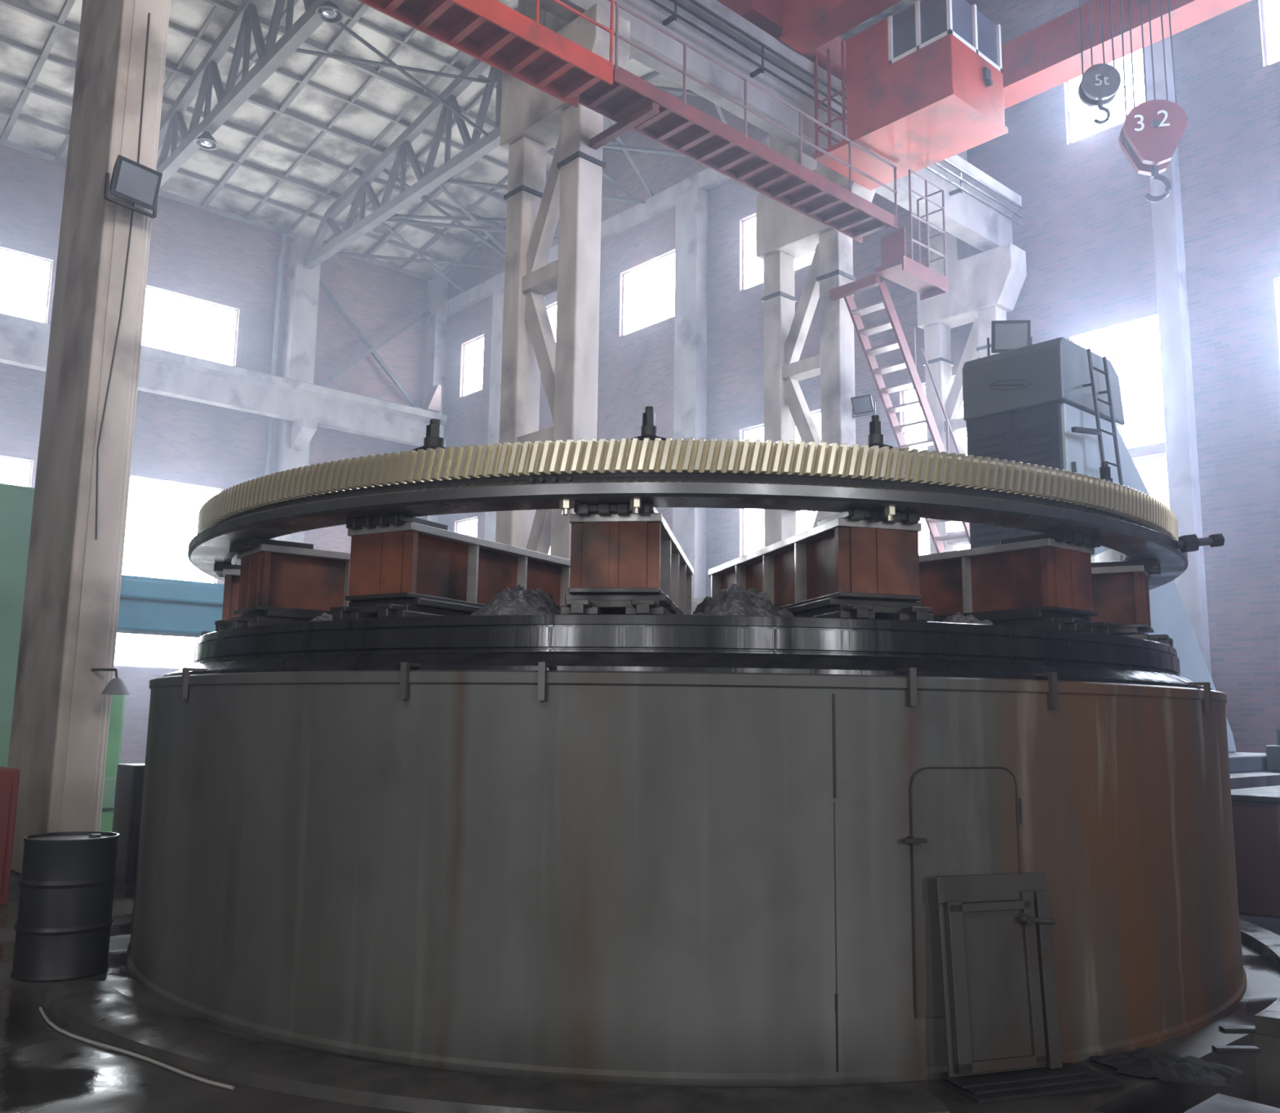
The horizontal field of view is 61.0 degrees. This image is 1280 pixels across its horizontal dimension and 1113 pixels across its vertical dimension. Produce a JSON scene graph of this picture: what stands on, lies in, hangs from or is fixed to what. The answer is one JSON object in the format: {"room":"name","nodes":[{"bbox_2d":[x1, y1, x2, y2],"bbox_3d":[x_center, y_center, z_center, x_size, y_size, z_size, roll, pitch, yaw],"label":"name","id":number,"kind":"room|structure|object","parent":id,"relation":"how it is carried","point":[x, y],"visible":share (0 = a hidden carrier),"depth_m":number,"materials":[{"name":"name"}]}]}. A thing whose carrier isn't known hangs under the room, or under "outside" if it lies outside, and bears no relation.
{"room":"factory hall","nodes":[
{"label":"factory hall","id":0,"kind":"room"},
{"bbox_2d":[0,145,427,763],"bbox_3d":[-16.669,-2.909,34.056,23.650,18.600,0.450,8,-11,-41],"label":"wall","id":1,"kind":"structure","parent":0,"point":[195,253],"depth_m":36.64,"materials":[{"name":"paint"}]},
{"bbox_2d":[0,456,32,486],"bbox_3d":[-19.365,-0.047,31.127,3.000,6.000,0.090,8,-11,-41],"label":"window","id":2,"kind":"structure","parent":1,"relation":"in","point":[13,471],"depth_m":32.26,"materials":[{"name":"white glass"}]},
{"bbox_2d":[0,247,52,323],"bbox_3d":[-19.251,-8.206,32.347,3.000,2.100,0.090,8,-11,-41],"label":"window","id":3,"kind":"structure","parent":1,"relation":"in","point":[24,279],"depth_m":32.92,"materials":[{"name":"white glass"}]},
{"bbox_2d":[114,475,222,668],"bbox_3d":[-15.171,0.570,34.863,3.100,6.000,0.090,8,-11,-41],"label":"window","id":4,"kind":"structure","parent":1,"relation":"in","point":[162,516],"depth_m":34.80,"materials":[{"name":"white glass"}]},
{"bbox_2d":[141,285,238,365],"bbox_3d":[-14.983,-7.578,36.148,3.100,2.100,0.090,8,-11,-41],"label":"window","id":5,"kind":"structure","parent":1,"relation":"in","point":[172,322],"depth_m":36.18,"materials":[{"name":"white glass"}]},
{"bbox_2d":[270,236,321,542],"bbox_3d":[-12.037,-2.144,37.388,0.900,18.200,0.700,8,-11,-41],"label":"pilaster","id":6,"kind":"object","parent":1,"relation":"attached to","point":[299,348],"visible":0.28,"depth_m":37.94,"materials":[{"name":"concrete"}]},
{"bbox_2d":[0,312,446,450],"bbox_3d":[-15.993,-5.501,33.157,22.900,2.280,0.900,8,-11,-41],"label":"girder","id":7,"kind":"object","parent":6,"relation":"attached to","point":[24,342],"visible":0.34,"depth_m":35.88,"materials":[{"name":"concrete"}]},
{"bbox_2d":[422,384,441,412],"bbox_3d":[-7.786,-5.929,40.690,0.550,1.020,0.400,8,-11,-41],"label":"support bracket","id":8,"kind":"object","parent":7,"relation":"on","point":[433,403],"visible":0.86,"depth_m":40.60,"materials":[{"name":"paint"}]},
{"bbox_2d":[317,279,430,408],"bbox_3d":[-9.871,-7.624,40.097,4.594,4.204,0.260,8,-11,-41],"label":"brace","id":9,"kind":"object","parent":6,"relation":"attached to","point":[371,349],"depth_m":39.97,"materials":[{"name":"metal"}]},
{"bbox_2d":[303,0,717,269],"bbox_3d":[-4.137,-12.784,30.200,0.280,3.058,22.600,8,-11,-41],"label":"roof truss","id":10,"kind":"object","parent":6,"relation":"attached to","point":[476,147],"visible":0.58,"depth_m":33.12,"materials":[{"name":"metal"}]},
{"bbox_2d":[0,0,915,280],"bbox_3d":[-8.439,-14.191,26.339,23.200,2.040,24.340,8,-11,-41],"label":"roof beams","id":11,"kind":"structure","parent":1,"relation":"attached to","point":[59,22],"depth_m":32.86,"materials":[{"name":"grey metal"}]},
{"bbox_3d":[-16.491,-2.799,33.421,0.900,18.200,0.700,8,-11,-41],"label":"pilaster","id":12,"kind":"object","parent":1,"relation":"attached to","visible":0},
{"bbox_2d":[155,0,344,187],"bbox_3d":[-8.591,-13.439,26.234,0.280,3.058,22.600,8,-11,-41],"label":"roof truss","id":13,"kind":"object","parent":12,"relation":"attached to","point":[271,55],"visible":0.73,"depth_m":28.35,"materials":[{"name":"metal"}]},
{"bbox_2d":[194,131,217,150],"bbox_3d":[-11.709,-11.346,29.388,0.600,0.470,0.600,8,-11,-41],"label":"pendant lamp","id":14,"kind":"object","parent":13,"relation":"hanging from","point":[206,140],"visible":1,"depth_m":29.31,"materials":[{"name":"metal"}]},
{"bbox_2d":[315,1,342,22],"bbox_3d":[-6.877,-12.209,24.106,0.600,0.470,0.600,8,-11,-41],"label":"pendant lamp","id":15,"kind":"object","parent":13,"relation":"hanging from","point":[326,11],"visible":0.99,"depth_m":24.04,"materials":[{"name":"metal"}]},
{"bbox_2d":[294,22,491,137],"bbox_3d":[-6.285,-12.655,28.091,5.777,1.696,0.100,8,-11,-41],"label":"brace","id":16,"kind":"structure","parent":13,"relation":"attached to","point":[402,68],"depth_m":28.18,"materials":[{"name":"metal"}]},
{"bbox_2d":[417,275,448,522],"bbox_3d":[-7.977,-1.661,40.918,0.500,18.400,0.750,8,-11,-41],"label":"pilaster","id":17,"kind":"object","parent":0,"point":[437,286],"visible":0.34,"depth_m":41.67,"materials":[{"name":"concrete"}]},
{"bbox_2d":[0,0,921,277],"bbox_3d":[-8.253,-14.327,26.493,23.650,2.120,25.150,8,-11,-41],"label":"ceiling","id":18,"kind":"structure","parent":0,"point":[334,74],"depth_m":32.63,"materials":[{"name":"grey metal"}]},
{"bbox_2d":[0,870,1279,1112],"bbox_3d":[-4.624,3.433,10.070,35.200,0.700,49.700,8,-11,-41],"label":"floor","id":19,"kind":"structure","parent":0,"point":[43,1068],"depth_m":5.11,"materials":[{"name":"grey concrete"}]},
{"bbox_2d":[0,766,20,904],"bbox_3d":[-5.919,2.345,9.072,1.120,1.120,0.652,8,-11,-41],"label":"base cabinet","id":20,"kind":"object","parent":19,"relation":"on","point":[9,776],"visible":1,"depth_m":9.20,"materials":[{"name":"metal"}]},
{"bbox_2d":[0,483,125,831],"bbox_3d":[-8.800,1.367,14.230,3.650,4.500,1.800,8,-11,-41],"label":"panel","id":21,"kind":"object","parent":19,"relation":"on","point":[16,501],"visible":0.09,"depth_m":13.90,"materials":[{"name":"paint"}]},
{"bbox_2d":[10,831,119,982],"bbox_3d":[-3.624,2.192,6.868,0.558,0.835,0.558,8,-11,-41],"label":"barrel","id":22,"kind":"object","parent":19,"relation":"on","point":[63,926],"visible":1,"depth_m":6.66,"materials":[{"name":"metal"}]},
{"bbox_2d":[7,0,170,874],"bbox_3d":[-5.766,-5.950,12.182,0.650,18.450,2.350,8,-11,-41],"label":"column","id":23,"kind":"structure","parent":19,"relation":"on","point":[60,722],"depth_m":11.12,"materials":[{"name":"concrete"}]},
{"bbox_2d":[91,667,129,694],"bbox_3d":[-5.125,1.202,10.467,0.426,0.253,0.256,1,-9,-2],"label":"lamp","id":24,"kind":"object","parent":23,"relation":"attached to","point":[116,686],"visible":1,"depth_m":10.41,"materials":[{"name":"metal"}]},
{"bbox_2d":[95,12,150,538],"bbox_3d":[-5.317,-2.988,11.152,0.157,5.701,0.020,8,-11,-41],"label":"hanging cable","id":25,"kind":"object","parent":23,"relation":"hanging from","point":[148,14],"visible":0.89,"depth_m":11.11,"materials":[{"name":"black rubber"}]},
{"bbox_2d":[103,154,162,218],"bbox_3d":[-5.181,-3.757,11.088,0.270,0.444,0.543,-5,-10,36],"label":"floodlight","id":26,"kind":"object","parent":23,"relation":"attached to","point":[135,182],"visible":1,"depth_m":11.02,"materials":[{"name":"black metal"}]},
{"bbox_2d":[111,763,145,888],"bbox_3d":[-4.698,2.578,10.513,0.610,1.120,0.520,8,-11,-41],"label":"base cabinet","id":27,"kind":"object","parent":19,"relation":"on","point":[130,776],"visible":0.3,"depth_m":10.21,"materials":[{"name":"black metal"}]},
{"bbox_2d":[39,1006,235,1089],"bbox_3d":[-2.558,2.381,5.286,1.958,0.014,0.130,-6,-11,39],"label":"cable","id":28,"kind":"object","parent":19,"relation":"on","point":[52,1024],"visible":1,"depth_m":5.13,"materials":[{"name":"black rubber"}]},
{"bbox_2d":[116,574,224,637],"bbox_3d":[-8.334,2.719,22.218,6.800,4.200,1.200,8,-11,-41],"label":"crossbeam","id":29,"kind":"object","parent":19,"relation":"on","point":[152,606],"visible":0.02,"depth_m":21.11,"materials":[{"name":"blue metal"}]},
{"bbox_2d":[263,232,287,475],"bbox_3d":[-12.681,-2.273,36.922,0.171,18.300,0.330,8,-11,-41],"label":"drain pipe","id":30,"kind":"object","parent":19,"relation":"on","point":[283,243],"visible":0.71,"depth_m":37.73,"materials":[{"name":"grey metal"}]},
{"bbox_2d":[39,980,949,1112],"bbox_3d":[-1.143,2.347,5.087,4.986,0.070,1.013,-2,-9,20],"label":"curb","id":31,"kind":"object","parent":19,"relation":"on","point":[95,1008],"visible":0.99,"depth_m":4.65,"materials":[{"name":"concrete"}]},
{"bbox_2d":[495,0,630,559],"bbox_3d":[-1.200,-5.278,16.248,0.650,18.450,2.350,8,-11,-41],"label":"column","id":32,"kind":"structure","parent":19,"relation":"on","point":[533,121],"depth_m":15.95,"materials":[{"name":"concrete"}]},
{"bbox_2d":[578,1,897,242],"bbox_3d":[1.579,-6.362,16.997,6.370,1.252,1.392,8,-11,-41],"label":"walkway","id":33,"kind":"object","parent":32,"relation":"attached to","point":[637,104],"visible":0.98,"depth_m":16.19,"materials":[{"name":"red paint"}]},
{"bbox_2d":[357,0,614,107],"bbox_3d":[-2.417,-7.032,13.026,4.900,1.212,0.772,8,-11,-41],"label":"walkway","id":34,"kind":"object","parent":33,"relation":"attached to","point":[491,32],"visible":1,"depth_m":13.64,"materials":[{"name":"red paint"}]},
{"bbox_2d":[829,168,948,301],"bbox_3d":[4.402,-5.558,19.329,1.380,1.968,1.580,8,-11,-41],"label":"platform","id":35,"kind":"object","parent":33,"relation":"attached to","point":[896,267],"depth_m":18.78,"materials":[{"name":"red paint"}]},
{"bbox_2d":[528,0,1022,251],"bbox_3d":[-1.264,-8.613,15.661,24.950,1.370,0.900,8,-11,-41],"label":"girder","id":36,"kind":"object","parent":32,"relation":"on","point":[967,219],"visible":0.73,"depth_m":18.41,"materials":[{"name":"concrete"}]},
{"bbox_2d":[648,0,1023,226],"bbox_3d":[2.663,-8.120,18.695,14.900,0.500,0.300,8,-11,-41],"label":"bars","id":37,"kind":"object","parent":36,"relation":"attached to","point":[674,15],"visible":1,"depth_m":18.17,"materials":[{"name":"metal"}]},
{"bbox_2d":[717,0,1251,190],"bbox_3d":[10.502,-9.454,12.761,6.000,3.800,20.800,8,-11,-41],"label":"crane","id":38,"kind":"object","parent":36,"relation":"on","point":[930,82],"visible":0.94,"depth_m":17.86,"materials":[{"name":"red paint"}]},
{"bbox_2d":[1077,0,1121,124],"bbox_3d":[6.940,-8.197,16.552,0.560,3.464,0.302,-1,-9,10],"label":"hook block","id":39,"kind":"object","parent":38,"relation":"hanging from","point":[1100,84],"visible":1,"depth_m":16.29,"materials":[{"name":"metal"}]},
{"bbox_2d":[1118,0,1187,201],"bbox_3d":[7.565,-7.553,16.199,0.860,4.823,0.464,-1,-9,12],"label":"hook block","id":40,"kind":"object","parent":38,"relation":"hanging from","point":[1150,134],"visible":1,"depth_m":15.84,"materials":[{"name":"red paint"}]},
{"bbox_2d":[126,662,1246,1085],"bbox_3d":[0.305,2.042,9.042,8.200,1.883,8.180,8,-11,-41],"label":"table base","id":41,"kind":"object","parent":19,"relation":"on","point":[657,877],"visible":0.98,"depth_m":5.22,"materials":[{"name":"grey metal"}]},
{"bbox_2d":[163,613,1212,689],"bbox_3d":[0.327,1.001,9.204,8.000,0.299,8.000,8,-11,-41],"label":"ring","id":42,"kind":"object","parent":41,"relation":"on","point":[676,642],"visible":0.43,"depth_m":5.60,"materials":[{"name":"black metal"}]},
{"bbox_2d":[201,564,243,635],"bbox_3d":[-2.211,0.427,8.595,2.270,0.583,0.540,3,-9,-15],"label":"support beam","id":43,"kind":"structure","parent":42,"relation":"on","point":[231,572],"depth_m":8.18,"materials":[{"name":"metal"}]},
{"bbox_2d":[214,537,353,631],"bbox_3d":[-1.754,0.297,7.683,2.270,0.583,0.540,7,-11,-37],"label":"support beam","id":44,"kind":"structure","parent":42,"relation":"on","point":[282,581],"depth_m":7.08,"materials":[{"name":"metal"}]},
{"bbox_2d":[311,612,332,621],"bbox_3d":[-1.919,0.396,6.716,0.412,0.096,0.412,8,-11,-41],"label":"pile","id":45,"kind":"object","parent":42,"relation":"on","point":[324,615],"visible":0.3,"depth_m":6.60,"materials":[{"name":"grey gravel"}]},
{"bbox_2d":[329,513,570,619],"bbox_3d":[-0.980,0.208,7.013,0.540,0.583,2.270,-4,-10,30],"label":"support beam","id":46,"kind":"structure","parent":42,"relation":"on","point":[402,565],"depth_m":6.26,"materials":[{"name":"metal"}]},
{"bbox_2d":[471,583,568,614],"bbox_3d":[-0.707,0.282,6.332,0.744,0.240,0.725,8,-11,-41],"label":"pile","id":47,"kind":"object","parent":42,"relation":"on","point":[518,599],"visible":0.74,"depth_m":6.14,"materials":[{"name":"grey gravel"}]},
{"bbox_2d":[560,502,693,613],"bbox_3d":[-0.006,0.173,6.686,0.540,0.583,2.270,0,-9,7],"label":"support beam","id":48,"kind":"structure","parent":42,"relation":"on","point":[623,561],"depth_m":5.71,"materials":[{"name":"metal"}]},
{"bbox_2d":[693,583,794,616],"bbox_3d":[0.538,0.279,6.210,0.703,0.245,0.687,8,-11,-41],"label":"pile","id":49,"kind":"object","parent":42,"relation":"on","point":[734,600],"visible":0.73,"depth_m":6.04,"materials":[{"name":"grey gravel"}]},
{"bbox_2d":[708,508,933,621],"bbox_3d":[1.020,0.197,6.752,0.540,0.583,2.270,3,-9,-15],"label":"support beam","id":50,"kind":"structure","parent":42,"relation":"on","point":[855,562],"depth_m":5.84,"materials":[{"name":"metal"}]},
{"bbox_2d":[942,612,993,624],"bbox_3d":[1.828,0.373,6.232,0.412,0.101,0.412,8,-11,-41],"label":"pile","id":51,"kind":"object","parent":42,"relation":"on","point":[958,617],"visible":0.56,"depth_m":6.17,"materials":[{"name":"grey gravel"}]},
{"bbox_2d":[917,530,1115,634],"bbox_3d":[1.941,0.277,7.202,0.540,0.583,2.270,7,-11,-37],"label":"support beam","id":52,"kind":"structure","parent":42,"relation":"on","point":[1042,580],"depth_m":6.50,"materials":[{"name":"metal"}]},
{"bbox_2d":[1089,559,1173,647],"bbox_3d":[2.617,0.401,7.966,2.270,0.583,0.540,-4,-10,30],"label":"support beam","id":53,"kind":"structure","parent":42,"relation":"on","point":[1120,588],"depth_m":7.39,"materials":[{"name":"metal"}]},
{"bbox_3d":[-2.280,0.578,9.610,2.270,0.583,0.540,0,-9,7],"label":"support beam","id":54,"kind":"structure","parent":42,"relation":"on","visible":0},
{"bbox_2d":[187,437,1188,614],"bbox_3d":[0.339,0.155,9.331,7.799,0.390,7.799,-4,-10,30],"label":"gear","id":55,"kind":"object","parent":54,"relation":"on","point":[1134,525],"visible":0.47,"depth_m":5.77,"materials":[{"name":"metal"}]},
{"bbox_2d":[412,418,444,451],"bbox_3d":[-1.157,-0.656,6.120,0.184,0.230,0.184,8,-11,-41],"label":"stud","id":56,"kind":"object","parent":55,"relation":"on","point":[434,438],"visible":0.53,"depth_m":6.08,"materials":[{"name":"black metal"}]},
{"bbox_2d":[423,435,444,447],"bbox_3d":[-1.157,-0.631,6.117,0.120,0.060,0.120,8,-11,-41],"label":"washer","id":57,"kind":"object","parent":56,"relation":"attached to","point":[433,440],"depth_m":6.07,"materials":[{"name":"metal"}]},
{"bbox_2d":[631,405,666,440],"bbox_3d":[0.048,-0.686,5.808,0.136,0.230,0.136,8,-11,-41],"label":"stud","id":58,"kind":"object","parent":55,"relation":"on","point":[648,429],"visible":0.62,"depth_m":5.78,"materials":[{"name":"black metal"}]},
{"bbox_2d":[640,424,657,435],"bbox_3d":[0.047,-0.661,5.804,0.088,0.060,0.088,8,-11,-41],"label":"nut","id":59,"kind":"object","parent":58,"relation":"in","point":[646,429],"depth_m":5.77,"materials":[{"name":"metal"}]},
{"bbox_2d":[867,414,893,448],"bbox_3d":[1.284,-0.652,5.917,0.136,0.230,0.136,8,-11,-41],"label":"stud","id":60,"kind":"object","parent":55,"relation":"on","point":[875,437],"visible":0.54,"depth_m":5.89,"materials":[{"name":"black metal"}]},
{"bbox_2d":[867,433,884,444],"bbox_3d":[1.283,-0.628,5.913,0.088,0.060,0.088,8,-11,-41],"label":"nut","id":61,"kind":"object","parent":60,"relation":"in","point":[873,438],"depth_m":5.88,"materials":[{"name":"metal"}]},
{"bbox_2d":[1098,461,1112,482],"bbox_3d":[2.947,-0.485,6.884,0.136,0.230,0.136,8,-11,-41],"label":"stud","id":62,"kind":"object","parent":55,"relation":"on","point":[1104,470],"visible":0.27,"depth_m":6.86,"materials":[{"name":"black metal"}]},
{"bbox_2d":[1101,477,1112,482],"bbox_3d":[2.947,-0.460,6.880,0.088,0.060,0.088,8,-11,-41],"label":"nut","id":63,"kind":"object","parent":55,"relation":"on","point":[1106,478],"depth_m":6.84,"materials":[{"name":"metal"}]},
{"bbox_2d":[1175,533,1224,552],"bbox_3d":[3.585,-0.086,6.964,0.304,0.122,0.120,1,-8,0],"label":"clamp","id":64,"kind":"object","parent":55,"relation":"attached to","point":[1187,543],"visible":1,"depth_m":6.94,"materials":[{"name":"metal"}]},
{"bbox_2d":[755,133,875,546],"bbox_3d":[3.253,-4.623,20.215,0.650,18.450,2.350,8,-11,-41],"label":"column","id":65,"kind":"structure","parent":19,"relation":"on","point":[784,234],"depth_m":20.21,"materials":[{"name":"concrete"}]},
{"bbox_2d":[850,393,875,417],"bbox_3d":[3.966,-2.660,19.269,0.442,0.347,0.255,-6,-11,38],"label":"floodlight","id":66,"kind":"object","parent":65,"relation":"attached to","point":[862,404],"visible":1,"depth_m":19.22,"materials":[{"name":"black metal"}]},
{"bbox_2d":[844,280,969,552],"bbox_3d":[6.049,0.136,20.337,6.068,9.258,0.770,8,-11,-41],"label":"stair","id":67,"kind":"structure","parent":19,"relation":"on","point":[855,313],"depth_m":19.44,"materials":[{"name":"metal"}]},
{"bbox_2d":[916,150,1026,553],"bbox_3d":[7.298,-4.028,23.818,0.650,18.450,2.350,8,-11,-41],"label":"column","id":68,"kind":"structure","parent":19,"relation":"on","point":[984,286],"depth_m":23.92,"materials":[{"name":"concrete"}]},
{"bbox_2d":[938,1062,1124,1103],"bbox_3d":[1.778,2.378,4.936,0.790,0.044,0.280,4,-9,-19],"label":"pallet","id":69,"kind":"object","parent":19,"relation":"on","point":[983,1088],"depth_m":4.87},
{"bbox_2d":[935,871,1062,1077],"bbox_3d":[1.671,1.933,5.054,0.610,0.870,0.112,4,-9,-19],"label":"hatch","id":70,"kind":"object","parent":69,"relation":"on","point":[1001,1007],"visible":1,"depth_m":5.04,"materials":[{"name":"grey metal"}]},
{"bbox_2d":[1089,1047,1243,1086],"bbox_3d":[2.492,2.386,5.140,0.672,0.084,0.375,-2,-9,18],"label":"debris","id":71,"kind":"object","parent":19,"relation":"on","point":[1167,1065],"visible":1,"depth_m":5.08,"materials":[{"name":"grey gravel"}]},
{"bbox_2d":[1183,1093,1279,1112],"bbox_3d":[2.324,2.310,4.383,0.850,0.028,0.300,8,-11,-41],"label":"floor plate","id":72,"kind":"object","parent":19,"relation":"on","point":[1218,1103],"visible":1,"depth_m":4.60,"materials":[{"name":"metal"}]},
{"bbox_2d":[1211,1044,1259,1052],"bbox_3d":[3.017,2.493,5.503,0.220,0.020,0.050,1,-8,0],"label":"metal bar","id":73,"kind":"object","parent":19,"relation":"on","point":[1232,1048],"visible":1,"depth_m":5.48,"materials":[{"name":"metal"}]},
{"bbox_2d":[1218,1025,1255,1031],"bbox_3d":[3.266,2.550,5.866,0.260,0.020,0.060,1,-9,-2],"label":"metal bar","id":74,"kind":"object","parent":19,"relation":"on","point":[1224,1028],"visible":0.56,"depth_m":5.84,"materials":[{"name":"metal"}]},
{"bbox_2d":[1229,770,1279,789],"bbox_3d":[6.623,3.185,13.516,6.600,1.120,3.150,8,-11,-41],"label":"bed","id":75,"kind":"object","parent":19,"relation":"on","point":[1264,778],"visible":0.02,"depth_m":11.38,"materials":[{"name":"metal"}]},
{"bbox_2d":[1228,751,1267,773],"bbox_3d":[5.796,2.424,12.907,4.600,0.179,2.390,8,-11,-41],"label":"saddle","id":76,"kind":"object","parent":75,"relation":"on","point":[1239,762],"visible":0.06,"depth_m":12.34,"materials":[{"name":"grey paint"}]},
{"bbox_2d":[961,337,1235,752],"bbox_3d":[5.647,0.090,12.998,4.689,4.460,1.467,8,-11,-41],"label":"machine","id":77,"kind":"object","parent":76,"relation":"on","point":[1057,402],"visible":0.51,"depth_m":12.03,"materials":[{"name":"paint"}]},
{"bbox_2d":[986,320,1032,355],"bbox_3d":[4.250,-2.477,12.504,0.501,0.418,0.234,0,-9,6],"label":"floodlight","id":78,"kind":"object","parent":77,"relation":"on","point":[1006,335],"visible":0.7,"depth_m":12.42,"materials":[{"name":"black metal"}]},
{"bbox_2d":[1265,729,1279,772],"bbox_3d":[7.562,2.254,12.616,0.600,0.480,0.360,8,-11,-41],"label":"motor","id":79,"kind":"object","parent":75,"relation":"on","point":[1273,752],"visible":1,"depth_m":12.49,"materials":[{"name":"grey paint"}]},
{"bbox_2d":[1231,785,1279,917],"bbox_3d":[6.312,2.768,10.455,2.800,1.030,0.720,8,-11,-41],"label":"metal box","id":80,"kind":"object","parent":19,"relation":"on","point":[1255,811],"visible":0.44,"depth_m":9.52,"materials":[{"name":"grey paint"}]},
{"bbox_2d":[1239,918,1279,1037],"bbox_3d":[4.278,2.800,7.710,0.762,0.100,4.402,-2,-9,17],"label":"curb","id":81,"kind":"object","parent":19,"relation":"on","point":[1265,942],"visible":0.45,"depth_m":7.65,"materials":[{"name":"metal"}]},
{"bbox_2d":[438,0,1279,752],"bbox_3d":[4.067,-4.647,28.607,0.450,21.000,35.700,8,-11,-41],"label":"wall","id":82,"kind":"structure","parent":0,"point":[1086,237],"depth_m":22.68,"materials":[{"name":"brick"}]},
{"bbox_2d":[457,517,477,537],"bbox_3d":[-6.207,0.188,39.253,0.090,3.100,1.500,8,-11,-41],"label":"window","id":83,"kind":"structure","parent":82,"relation":"in","point":[468,526],"depth_m":39.48,"materials":[{"name":"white glass"}]},
{"bbox_2d":[462,335,484,396],"bbox_3d":[-6.106,-7.031,40.332,0.090,2.100,1.500,8,-11,-41],"label":"window","id":84,"kind":"structure","parent":82,"relation":"in","point":[473,350],"depth_m":40.49,"materials":[{"name":"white glass"}]},
{"bbox_2d":[484,284,504,541],"bbox_3d":[-5.035,-1.296,37.668,0.350,16.800,0.700,8,-11,-41],"label":"pilaster","id":85,"kind":"object","parent":82,"relation":"attached to","point":[498,293],"visible":0.36,"depth_m":38.27,"materials":[{"name":"concrete"}]},
{"bbox_2d":[546,303,556,341],"bbox_3d":[-2.689,-7.544,36.581,0.090,2.100,1.500,8,-11,-41],"label":"window","id":86,"kind":"structure","parent":82,"relation":"in","point":[551,310],"depth_m":37.01,"materials":[{"name":"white glass"}]},
{"bbox_2d":[333,32,855,292],"bbox_3d":[-1.711,-12.021,31.558,5.398,1.817,20.803,8,-11,-41],"label":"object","id":87,"kind":"structure","parent":82,"relation":"attached to","point":[621,148],"depth_m":34.98,"materials":[{"name":"metal"}]},
{"bbox_2d":[441,137,768,316],"bbox_3d":[-0.121,-10.608,33.765,0.250,0.500,23.700,8,-11,-41],"label":"girder","id":88,"kind":"object","parent":82,"relation":"attached to","point":[708,178],"depth_m":33.82,"materials":[{"name":"concrete"}]},
{"bbox_2d":[622,251,675,335],"bbox_3d":[0.409,-8.009,33.178,0.090,2.100,2.750,8,-11,-41],"label":"window","id":89,"kind":"structure","parent":82,"relation":"in","point":[648,289],"depth_m":33.37,"materials":[{"name":"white glass"}]},
{"bbox_2d":[672,186,707,597],"bbox_3d":[1.393,-2.272,30.537,0.450,16.800,0.900,8,-11,-41],"label":"pilaster","id":90,"kind":"object","parent":82,"relation":"attached to","point":[690,386],"visible":0.45,"depth_m":30.86,"materials":[{"name":"concrete"}]},
{"bbox_2d":[742,215,814,289],"bbox_3d":[3.910,-8.535,29.335,0.090,2.100,3.000,8,-11,-41],"label":"window","id":91,"kind":"structure","parent":82,"relation":"in","point":[753,265],"depth_m":30.25,"materials":[{"name":"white glass"}]},
{"bbox_2d":[742,410,821,555],"bbox_3d":[3.814,-1.686,28.312,0.090,3.850,3.000,8,-11,-41],"label":"window","id":92,"kind":"structure","parent":82,"relation":"in","point":[753,531],"depth_m":28.99,"materials":[{"name":"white glass"}]},
{"bbox_2d":[902,377,970,555],"bbox_3d":[6.910,-1.954,24.880,0.090,4.250,1.950,8,-11,-41],"label":"window","id":93,"kind":"structure","parent":82,"relation":"in","point":[918,434],"depth_m":25.41,"materials":[{"name":"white glass"}]},
{"bbox_2d":[1066,48,1145,143],"bbox_3d":[9.843,-9.721,22.870,0.090,1.700,1.700,8,-11,-41],"label":"window","id":94,"kind":"structure","parent":82,"relation":"in","point":[1082,117],"depth_m":22.80,"materials":[{"name":"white glass"}]},
{"bbox_2d":[1071,315,1165,448],"bbox_3d":[9.704,-3.385,21.979,0.090,2.600,1.850,8,-11,-41],"label":"window","id":95,"kind":"structure","parent":82,"relation":"in","point":[1132,348],"depth_m":21.75,"materials":[{"name":"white glass"}]},
{"bbox_2d":[1133,453,1168,507],"bbox_3d":[9.657,0.002,21.473,0.090,3.850,1.850,8,-11,-41],"label":"window","id":96,"kind":"structure","parent":82,"relation":"in","point":[1153,470],"depth_m":21.28,"materials":[{"name":"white glass"}]},
{"bbox_2d":[1142,36,1212,678],"bbox_3d":[10.316,-5.427,21.116,0.350,20.500,0.450,8,-11,-41],"label":"pilaster","id":97,"kind":"object","parent":82,"relation":"attached to","point":[1179,410],"visible":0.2,"depth_m":20.71,"materials":[{"name":"concrete"}]},
{"bbox_2d":[1260,0,1279,66],"bbox_3d":[12.609,-10.285,19.858,0.090,2.000,2.250,8,-11,-41],"label":"window","id":98,"kind":"structure","parent":82,"relation":"in","point":[1270,9],"depth_m":20.57,"materials":[{"name":"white glass"}]},
{"bbox_2d":[1275,279,1279,328],"bbox_3d":[12.423,-4.163,19.055,0.090,2.050,2.150,8,-11,-41],"label":"window","id":99,"kind":"structure","parent":82,"relation":"in","point":[1277,282],"depth_m":19.90,"materials":[{"name":"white glass"}]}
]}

